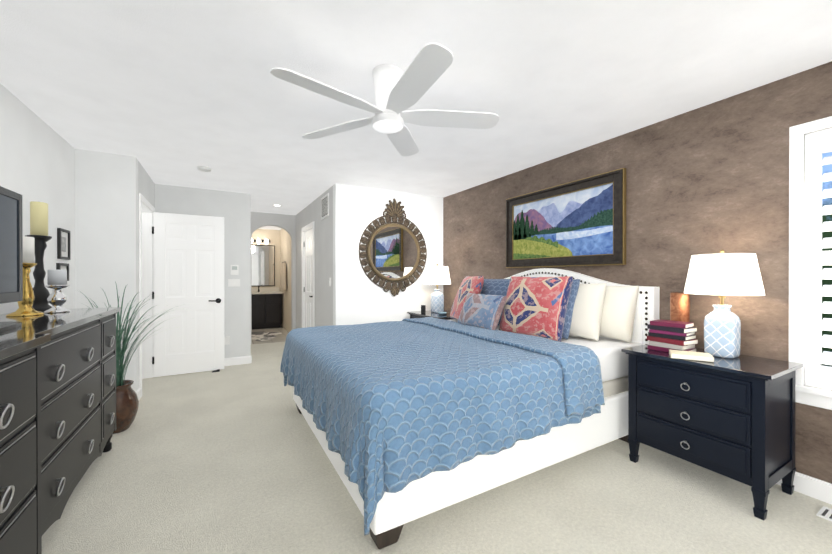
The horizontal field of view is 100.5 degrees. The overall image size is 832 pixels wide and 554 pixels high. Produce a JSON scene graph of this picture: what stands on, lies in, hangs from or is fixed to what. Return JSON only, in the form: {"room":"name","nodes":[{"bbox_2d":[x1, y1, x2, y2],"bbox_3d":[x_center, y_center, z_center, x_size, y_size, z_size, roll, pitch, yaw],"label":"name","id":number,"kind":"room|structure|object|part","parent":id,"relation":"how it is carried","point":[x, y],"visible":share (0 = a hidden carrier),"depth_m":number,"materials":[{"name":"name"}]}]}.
{"room":"bedroom","nodes":[
{"label":"bedroom","id":0,"kind":"room"},
{"bbox_2d":[0,83,111,313],"bbox_3d":[-2.113,0.033,1.232,0.120,2.440,7.030,0,0,-30],"label":"wall","id":1,"kind":"structure","parent":0,"point":[90,198],"depth_m":2.98,"materials":[{"name":"paint"}]},
{"bbox_2d":[56,263,68,280],"bbox_3d":[-2.999,-0.041,2.937,0.020,0.150,0.210,0,0,-30],"label":"picture frame","id":2,"kind":"object","parent":1,"relation":"attached to","point":[62,266],"visible":0.5,"depth_m":2.95,"materials":[{"name":"black"}]},
{"bbox_2d":[57,228,69,259],"bbox_3d":[-3.011,-0.279,2.958,0.020,0.255,0.220,0,0,-30],"label":"picture frame","id":3,"kind":"object","parent":1,"relation":"attached to","point":[63,243],"visible":1,"depth_m":2.95,"materials":[{"name":"black wood"}]},
{"bbox_2d":[112,154,155,390],"bbox_3d":[-3.126,0.026,3.894,0.145,2.440,1.140,0,0,-30],"label":"wall","id":4,"kind":"structure","parent":0,"point":[129,177],"depth_m":3.41,"materials":[{"name":"paint"}]},
{"bbox_2d":[139,193,154,396],"bbox_3d":[-3.126,0.190,3.921,0.152,2.112,0.889,0,0,-30],"label":"door frame","id":5,"kind":"structure","parent":4,"relation":"attached to","point":[146,290],"depth_m":4.24,"materials":[{"name":"white wood"}]},
{"bbox_2d":[152,212,223,376],"bbox_3d":[-2.896,0.218,4.424,0.777,2.030,0.097,0,0,-30],"label":"bedroom door","id":6,"kind":"structure","parent":4,"relation":"in","point":[189,263],"depth_m":4.42,"materials":[{"name":"white wood"}]},
{"bbox_2d":[156,184,251,357],"bbox_3d":[-3.076,0.024,4.658,1.525,2.440,0.120,0,0,-30],"label":"wall","id":7,"kind":"structure","parent":0,"point":[235,208],"depth_m":4.86,"materials":[{"name":"paint"}]},
{"bbox_2d":[224,336,229,344],"bbox_3d":[-2.642,0.886,4.832,0.070,0.115,0.009,0,0,-30],"label":"electrical outlet plate","id":8,"kind":"object","parent":7,"relation":"attached to","point":[226,340],"visible":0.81,"depth_m":4.83,"materials":[{"name":"white plastic"}]},
{"bbox_2d":[228,279,239,286],"bbox_3d":[-2.562,0.081,4.872,0.150,0.105,0.014,0,0,-30],"label":"light switch","id":9,"kind":"object","parent":7,"relation":"attached to","point":[233,282],"visible":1,"depth_m":4.87,"materials":[{"name":"white plastic"}]},
{"bbox_2d":[231,265,238,274],"bbox_3d":[-2.555,-0.101,4.870,0.100,0.140,0.024,0,0,-30],"label":"thermostat","id":10,"kind":"object","parent":7,"relation":"attached to","point":[234,269],"visible":1,"depth_m":4.86,"materials":[{"name":"white plastic"}]},
{"bbox_2d":[224,356,249,365],"bbox_3d":[-2.867,1.188,4.689,1.085,0.112,0.043,0,0,-30],"label":"baseboard","id":11,"kind":"structure","parent":7,"relation":"attached to","point":[243,359],"depth_m":4.89,"materials":[{"name":"white wood"}]},
{"bbox_2d":[251,229,279,290],"bbox_3d":[-4.161,0.015,8.595,1.410,2.440,0.120,0,0,-30],"label":"wall","id":12,"kind":"structure","parent":0,"point":[262,234],"depth_m":8.82,"materials":[{"name":"beige paint"}]},
{"bbox_2d":[251,238,269,243],"bbox_3d":[-3.985,-0.885,8.534,0.720,0.132,0.154,0,0,-30],"label":"vanity light bar","id":13,"kind":"object","parent":12,"relation":"attached to","point":[265,241],"visible":0.56,"depth_m":8.57,"materials":[{"name":"white glass"}]},
{"bbox_2d":[251,244,274,285],"bbox_3d":[-4.018,-0.285,8.595,0.960,1.040,0.019,0,0,-30],"label":"vanity mirror","id":14,"kind":"object","parent":12,"relation":"attached to","point":[262,265],"visible":0.58,"depth_m":8.69,"materials":[{"name":"grey mirror"}]},
{"bbox_2d":[252,212,291,329],"bbox_3d":[-2.774,0.020,6.565,0.870,2.440,0.120,0,0,-30],"label":"wall","id":15,"kind":"structure","parent":0,"point":[259,219],"depth_m":6.56,"materials":[{"name":"paint"}]},
{"bbox_2d":[280,229,290,331],"bbox_3d":[-2.904,0.016,7.969,0.120,2.440,2.450,0,0,-30],"label":"wall","id":16,"kind":"structure","parent":0,"point":[280,240],"depth_m":8.03,"materials":[{"name":"beige paint"}]},
{"bbox_2d":[280,262,285,289],"bbox_3d":[-3.128,-0.038,8.152,0.063,0.648,0.730,0,0,-30],"label":"towel","id":17,"kind":"object","parent":16,"relation":"hanging from","point":[283,276],"visible":1,"depth_m":8.04,"materials":[{"name":"beige fabric"}]},
{"bbox_2d":[292,183,343,329],"bbox_3d":[-1.672,0.022,5.649,0.145,2.440,2.800,0,0,-30],"label":"wall","id":18,"kind":"structure","parent":0,"point":[329,231],"depth_m":4.88,"materials":[{"name":"paint"}]},
{"bbox_2d":[302,221,313,327],"bbox_3d":[-1.762,0.186,5.817,0.136,2.112,0.904,0,0,-30],"label":"door frame","id":19,"kind":"structure","parent":18,"relation":"attached to","point":[309,226],"depth_m":6.12,"materials":[{"name":"white wood"}]},
{"bbox_2d":[304,228,312,327],"bbox_3d":[-1.800,0.220,5.798,0.092,2.020,0.754,0,0,-30],"label":"hall door","id":20,"kind":"structure","parent":18,"relation":"in","point":[308,289],"depth_m":5.79,"materials":[{"name":"white wood"}]},
{"bbox_2d":[321,193,328,219],"bbox_3d":[-1.277,-0.981,4.842,0.013,0.310,0.390,0,0,-30],"label":"air vent","id":21,"kind":"object","parent":18,"relation":"in","point":[325,206],"visible":0.98,"depth_m":4.82,"materials":[{"name":"white plastic"}]},
{"bbox_2d":[344,184,442,324],"bbox_3d":[-0.281,0.024,4.898,1.525,2.440,0.120,0,0,-30],"label":"wall","id":22,"kind":"structure","parent":0,"point":[365,302],"depth_m":4.71,"materials":[{"name":"paint"}]},
{"bbox_2d":[359,198,426,295],"bbox_3d":[-0.293,-0.408,4.792,1.048,1.355,0.043,0,0,-30],"label":"ornate mirror","id":23,"kind":"object","parent":22,"relation":"attached to","point":[394,249],"visible":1,"depth_m":4.78,"materials":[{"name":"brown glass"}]},
{"bbox_2d":[0,0,831,229],"bbox_3d":[-1.252,-1.244,3.993,4.345,0.100,10.990,0,0,-30],"label":"ceiling","id":24,"kind":"structure","parent":0,"point":[172,92],"depth_m":2.03,"materials":[{"name":"white paint"}]},
{"bbox_2d":[197,166,210,171],"bbox_3d":[-2.311,-1.176,3.778,0.132,0.034,0.132,0,0,-30],"label":"smoke detector","id":25,"kind":"object","parent":24,"relation":"attached to","point":[204,169],"visible":0.98,"depth_m":3.74,"materials":[{"name":"white plastic"}]},
{"bbox_2d":[270,42,498,155],"bbox_3d":[-0.157,-1.029,1.977,1.275,0.320,1.248,0,0,-30],"label":"ceiling fan","id":26,"kind":"object","parent":24,"relation":"hanging from","point":[398,91],"visible":1,"depth_m":1.94,"materials":[{"name":"white plastic"}]},
{"bbox_2d":[42,326,831,553],"bbox_3d":[-1.252,1.296,4.000,4.345,0.100,10.990,0,0,-30],"label":"floor","id":27,"kind":"structure","parent":0,"point":[233,459],"depth_m":1.93,"materials":[{"name":"carpet"}]},
{"bbox_2d":[0,307,120,553],"bbox_3d":[-1.758,0.740,1.343,0.566,1.026,2.590,0,0,-30],"label":"dresser","id":28,"kind":"object","parent":27,"relation":"on","point":[57,400],"visible":1,"depth_m":1.55,"materials":[{"name":"black paint"}]},
{"bbox_2d":[0,186,22,331],"bbox_3d":[-1.826,-0.103,1.343,0.280,0.658,1.100,0,0,-30],"label":"flat-screen tv","id":29,"kind":"object","parent":28,"relation":"on","point":[11,251],"visible":1,"depth_m":1.73,"materials":[{"name":"grey plastic"}]},
{"bbox_2d":[6,235,43,316],"bbox_3d":[-2.295,-0.011,2.032,0.152,0.469,0.152,0,0,-30],"label":"candlestick","id":30,"kind":"object","parent":28,"relation":"on","point":[25,308],"visible":0.83,"depth_m":2.02,"materials":[{"name":"gold metal"}]},
{"bbox_2d":[26,201,51,310],"bbox_3d":[-2.496,-0.139,2.291,0.136,0.724,0.136,0,0,-30],"label":"candlestick","id":31,"kind":"object","parent":28,"relation":"on","point":[39,222],"visible":0.83,"depth_m":2.27,"materials":[{"name":"black wood"}]},
{"bbox_2d":[44,268,70,312],"bbox_3d":[-2.282,0.084,2.200,0.120,0.279,0.120,0,0,-30],"label":"candlestick","id":32,"kind":"object","parent":28,"relation":"on","point":[57,284],"visible":1,"depth_m":2.17,"materials":[{"name":"white metal"}]},
{"bbox_2d":[81,284,193,433],"bbox_3d":[-2.374,0.641,3.038,0.916,1.215,0.733,0,0,-30],"label":"potted grass plant","id":33,"kind":"object","parent":27,"relation":"on","point":[127,403],"visible":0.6,"depth_m":2.81,"materials":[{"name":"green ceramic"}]},
{"bbox_2d":[252,331,281,340],"bbox_3d":[-3.307,1.234,7.280,0.968,0.001,1.452,0,0,-30],"label":"cowhide rug","id":34,"kind":"object","parent":27,"relation":"on","point":[261,336],"visible":0.52,"depth_m":7.29,"materials":[{"name":"fur"}]},
{"bbox_2d":[252,294,281,328],"bbox_3d":[-3.874,0.820,8.355,1.130,0.830,0.583,0,0,-30],"label":"vanity cabinet","id":35,"kind":"object","parent":27,"relation":"on","point":[266,310],"visible":0.56,"depth_m":8.24,"materials":[{"name":"black wood"}]},
{"bbox_2d":[251,287,282,293],"bbox_3d":[-3.874,0.335,8.353,1.150,0.140,0.584,0,0,-30],"label":"countertop","id":36,"kind":"structure","parent":35,"relation":"on","point":[269,290],"depth_m":8.64,"materials":[{"name":"beige stone"}]},
{"bbox_2d":[407,310,451,319],"bbox_3d":[0.332,0.866,4.650,0.622,0.758,0.780,0,0,-30],"label":"nightstand","id":37,"kind":"object","parent":27,"relation":"on","point":[418,314],"visible":0.02,"depth_m":4.56,"materials":[{"name":"black paint"}]},
{"bbox_2d":[421,305,425,312],"bbox_3d":[0.099,0.435,4.701,0.064,0.100,0.064,0,0,-30],"label":"speaker","id":38,"kind":"object","parent":37,"relation":"on","point":[423,308],"visible":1,"depth_m":4.67},
{"bbox_2d":[424,264,450,312],"bbox_3d":[0.293,0.154,4.764,0.380,0.663,0.380,0,0,-30],"label":"lamp","id":39,"kind":"object","parent":37,"relation":"on","point":[437,275],"visible":0.92,"depth_m":4.66,"materials":[{"name":"fabric"}]},
{"bbox_2d":[280,268,659,548],"bbox_3d":[0.295,0.581,2.925,2.441,1.335,2.229,0,0,-30],"label":"bed","id":40,"kind":"object","parent":27,"relation":"on","point":[492,384],"visible":1,"depth_m":2.02,"materials":[{"name":"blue fabric"}]},
{"bbox_2d":[280,317,604,535],"bbox_3d":[-0.060,0.759,2.724,1.625,0.616,2.229,0,0,-30],"label":"quilt","id":41,"kind":"object","parent":40,"relation":"on","point":[413,412],"depth_m":1.86,"materials":[{"name":"blue fabric"}]},
{"bbox_2d":[450,276,483,319],"bbox_3d":[0.551,0.239,3.810,0.416,0.501,0.614,0,0,-30],"label":"pillow","id":42,"kind":"object","parent":40,"relation":"on","point":[470,285],"depth_m":3.66,"materials":[{"name":"fabric"}]},
{"bbox_2d":[499,276,572,341],"bbox_3d":[0.993,0.243,2.921,0.287,0.498,0.617,0,0,-30],"label":"pillow","id":43,"kind":"object","parent":40,"relation":"on","point":[542,307],"depth_m":2.79,"materials":[{"name":"fabric"}]},
{"bbox_3d":[0.312,0.676,2.937,2.220,0.344,1.930,0,0,-30],"label":"mattress","id":44,"kind":"part","parent":40,"relation":"part of","materials":[{"name":"white"}]},
{"bbox_3d":[1.314,0.530,3.504,0.097,1.235,2.040,0,0,-30],"label":"headboard","id":45,"kind":"part","parent":40,"relation":"part of","materials":[{"name":"white wood"}]},
{"bbox_2d":[569,283,606,340],"bbox_3d":[1.303,0.271,2.907,0.247,0.442,0.530,0,0,-30],"label":"pillow","id":46,"kind":"object","parent":40,"relation":"on","point":[587,302],"depth_m":2.74,"materials":[{"name":"beige fabric"}]},
{"bbox_2d":[599,286,638,341],"bbox_3d":[1.533,0.279,2.846,0.226,0.427,0.520,0,0,-30],"label":"pillow","id":47,"kind":"object","parent":40,"relation":"on","point":[619,304],"depth_m":2.68,"materials":[{"name":"beige fabric"}]},
{"bbox_2d":[621,344,802,520],"bbox_3d":[1.805,0.872,2.169,0.507,0.758,0.740,0,0,-30],"label":"nightstand","id":48,"kind":"object","parent":27,"relation":"on","point":[733,418],"visible":1,"depth_m":1.96,"materials":[{"name":"black paint"}]},
{"bbox_2d":[647,319,697,351],"bbox_3d":[1.700,0.394,2.303,0.178,0.193,0.242,0,0,-30],"label":"books","id":49,"kind":"object","parent":48,"relation":"on","point":[664,335],"visible":0.94,"depth_m":2.25,"materials":[{"name":"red paper"}]},
{"bbox_2d":[670,292,689,321],"bbox_3d":[1.846,0.300,2.420,0.110,0.380,0.110,0,0,-30],"label":"candle holder","id":50,"kind":"object","parent":48,"relation":"on","point":[679,306],"visible":0.6,"depth_m":2.38,"materials":[{"name":"orange glass"}]},
{"bbox_2d":[669,349,713,361],"bbox_3d":[1.665,0.477,2.099,0.200,0.028,0.142,0,0,32],"label":"book","id":51,"kind":"object","parent":48,"relation":"on","point":[691,355],"visible":1,"depth_m":2.07,"materials":[{"name":"beige paper"}]},
{"bbox_2d":[684,250,764,358],"bbox_3d":[1.909,0.160,2.157,0.380,0.663,0.380,0,0,-30],"label":"lamp","id":52,"kind":"object","parent":48,"relation":"on","point":[722,275],"visible":0.96,"depth_m":2.07,"materials":[{"name":"fabric"}]},
{"bbox_2d":[816,506,831,521],"bbox_3d":[2.235,1.248,1.706,0.130,0.008,0.320,0,0,-30],"label":"air vent register","id":53,"kind":"object","parent":27,"relation":"on","point":[824,512],"visible":0.98,"depth_m":1.82,"materials":[{"name":"white plastic"}]},
{"bbox_2d":[443,61,831,483],"bbox_3d":[1.821,0.029,2.859,0.120,2.440,5.740,0,0,-30],"label":"wall","id":54,"kind":"structure","parent":0,"point":[712,178],"depth_m":2.42,"materials":[{"name":"brown paint"}]},
{"bbox_2d":[506,168,625,267],"bbox_3d":[1.391,-0.503,3.442,0.048,0.800,1.350,0,0,-30],"label":"picture frame","id":55,"kind":"object","parent":54,"relation":"attached to","point":[581,222],"visible":1,"depth_m":3.30,"materials":[{"name":"brown wood"}]},
{"bbox_2d":[776,472,831,504],"bbox_3d":[1.792,1.193,2.777,0.014,0.112,5.620,0,0,-30],"label":"baseboard","id":56,"kind":"structure","parent":54,"relation":"attached to","point":[818,489],"depth_m":1.96,"materials":[{"name":"white wood"}]},
{"bbox_2d":[789,116,831,409],"bbox_3d":[2.575,-0.074,1.478,0.170,1.613,1.388,0,0,-30],"label":"window","id":57,"kind":"structure","parent":54,"relation":"in","point":[812,395],"depth_m":2.00,"materials":[{"name":"white"}]},
{"bbox_2d":[809,131,831,386],"bbox_3d":[2.568,-0.098,1.474,0.082,1.420,1.202,0,0,-30],"label":"window shutters","id":58,"kind":"object","parent":57,"relation":"attached to","point":[819,146],"visible":1,"depth_m":1.96,"materials":[{"name":"white wood"}]},
{"label":"outside","id":59,"kind":"structure","parent":0,"visible":0},
{"bbox_2d":[822,152,831,366],"bbox_3d":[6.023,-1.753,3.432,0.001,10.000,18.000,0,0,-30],"label":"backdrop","id":60,"kind":"structure","parent":59,"point":[829,218],"depth_m":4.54,"materials":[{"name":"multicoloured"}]}
]}

